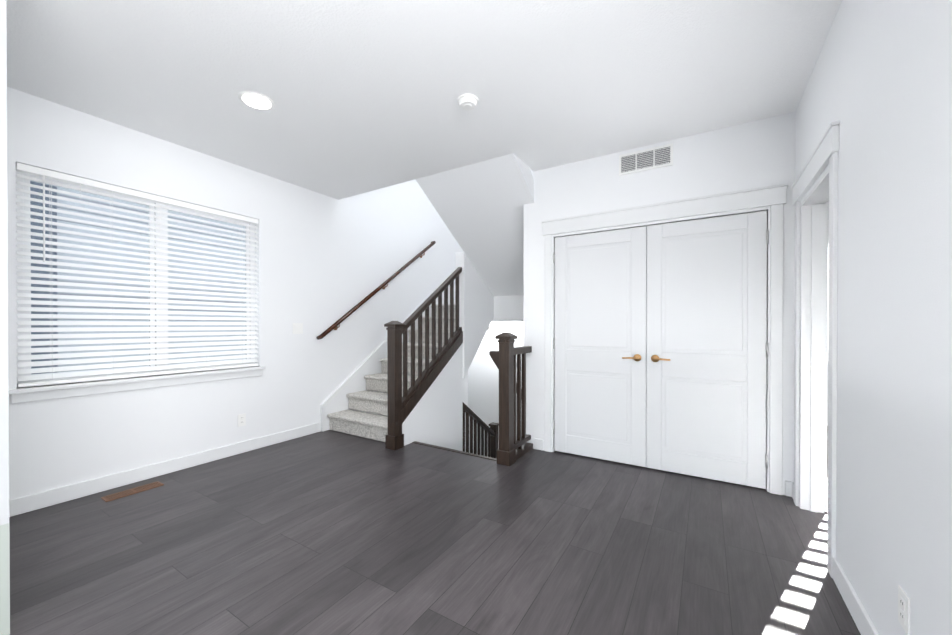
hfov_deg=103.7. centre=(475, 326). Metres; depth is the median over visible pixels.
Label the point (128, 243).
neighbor
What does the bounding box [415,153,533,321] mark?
wall
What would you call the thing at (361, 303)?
handrail
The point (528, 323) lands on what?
wall
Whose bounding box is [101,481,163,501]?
floor vent
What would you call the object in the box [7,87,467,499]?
wall
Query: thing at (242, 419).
outlet
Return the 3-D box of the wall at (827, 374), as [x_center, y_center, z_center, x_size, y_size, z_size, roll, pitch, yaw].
[5.190,-0.164,3.969,3.380,2.700,0.160,0,0,32]
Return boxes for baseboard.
[9,422,320,516]
[832,557,878,634]
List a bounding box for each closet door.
[554,226,646,466]
[646,210,766,488]
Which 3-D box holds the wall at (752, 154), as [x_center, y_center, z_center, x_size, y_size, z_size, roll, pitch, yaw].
[1.430,-0.160,3.184,1.960,2.700,0.120,0,0,32]
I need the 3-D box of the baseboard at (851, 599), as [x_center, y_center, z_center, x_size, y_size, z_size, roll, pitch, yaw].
[0.399,1.154,-0.340,0.014,0.105,4.985,0,0,32]
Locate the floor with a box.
[9,426,860,634]
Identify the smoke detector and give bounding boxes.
[457,94,477,110]
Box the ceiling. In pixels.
[6,0,841,199]
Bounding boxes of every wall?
[0,0,9,634]
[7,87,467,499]
[402,252,493,450]
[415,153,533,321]
[468,321,522,455]
[523,169,533,448]
[534,111,795,494]
[795,0,951,634]
[827,200,828,425]
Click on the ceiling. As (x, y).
(363, 95)
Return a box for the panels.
[569,233,742,457]
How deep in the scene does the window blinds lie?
2.86 m
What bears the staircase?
on the floor
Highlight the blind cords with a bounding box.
[43,175,242,380]
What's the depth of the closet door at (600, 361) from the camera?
3.30 m
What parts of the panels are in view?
closet door panel, closet door panel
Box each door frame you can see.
[542,183,788,494]
[791,121,839,577]
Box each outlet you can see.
[238,413,245,426]
[898,585,909,634]
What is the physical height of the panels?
1.684 m
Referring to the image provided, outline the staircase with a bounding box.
[320,267,532,465]
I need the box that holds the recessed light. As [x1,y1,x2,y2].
[238,91,274,109]
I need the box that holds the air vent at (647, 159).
[619,143,672,175]
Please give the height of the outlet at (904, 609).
0.114 m
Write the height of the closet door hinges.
1.728 m
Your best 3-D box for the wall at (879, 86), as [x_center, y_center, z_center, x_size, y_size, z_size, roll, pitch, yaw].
[0.895,-0.147,0.331,0.120,2.700,6.980,0,0,32]
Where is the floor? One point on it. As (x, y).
(329, 532)
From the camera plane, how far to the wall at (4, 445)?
1.44 m
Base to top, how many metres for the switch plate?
0.114 m
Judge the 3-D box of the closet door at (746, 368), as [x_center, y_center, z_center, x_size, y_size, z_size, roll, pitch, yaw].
[1.778,0.166,2.936,0.800,2.025,0.035,0,0,32]
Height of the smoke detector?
0.046 m
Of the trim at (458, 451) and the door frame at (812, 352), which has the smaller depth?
the door frame at (812, 352)
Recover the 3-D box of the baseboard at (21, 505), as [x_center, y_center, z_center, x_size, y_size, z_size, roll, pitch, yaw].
[-2.394,1.137,3.222,0.014,0.105,2.398,0,0,32]
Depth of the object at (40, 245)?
4.70 m
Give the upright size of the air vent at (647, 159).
0.170 m
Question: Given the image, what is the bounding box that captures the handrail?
[316,241,435,339]
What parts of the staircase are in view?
stair rail, stair down rail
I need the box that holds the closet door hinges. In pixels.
[553,229,768,468]
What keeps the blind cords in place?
hanging from the window blinds
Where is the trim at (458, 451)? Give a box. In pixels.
[412,441,496,460]
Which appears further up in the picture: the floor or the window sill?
the window sill
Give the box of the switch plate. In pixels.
[293,323,302,333]
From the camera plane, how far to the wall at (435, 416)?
4.54 m
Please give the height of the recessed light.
0.008 m
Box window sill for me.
[9,366,265,403]
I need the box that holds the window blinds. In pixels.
[16,163,257,386]
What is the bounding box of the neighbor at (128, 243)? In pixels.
[57,187,244,371]

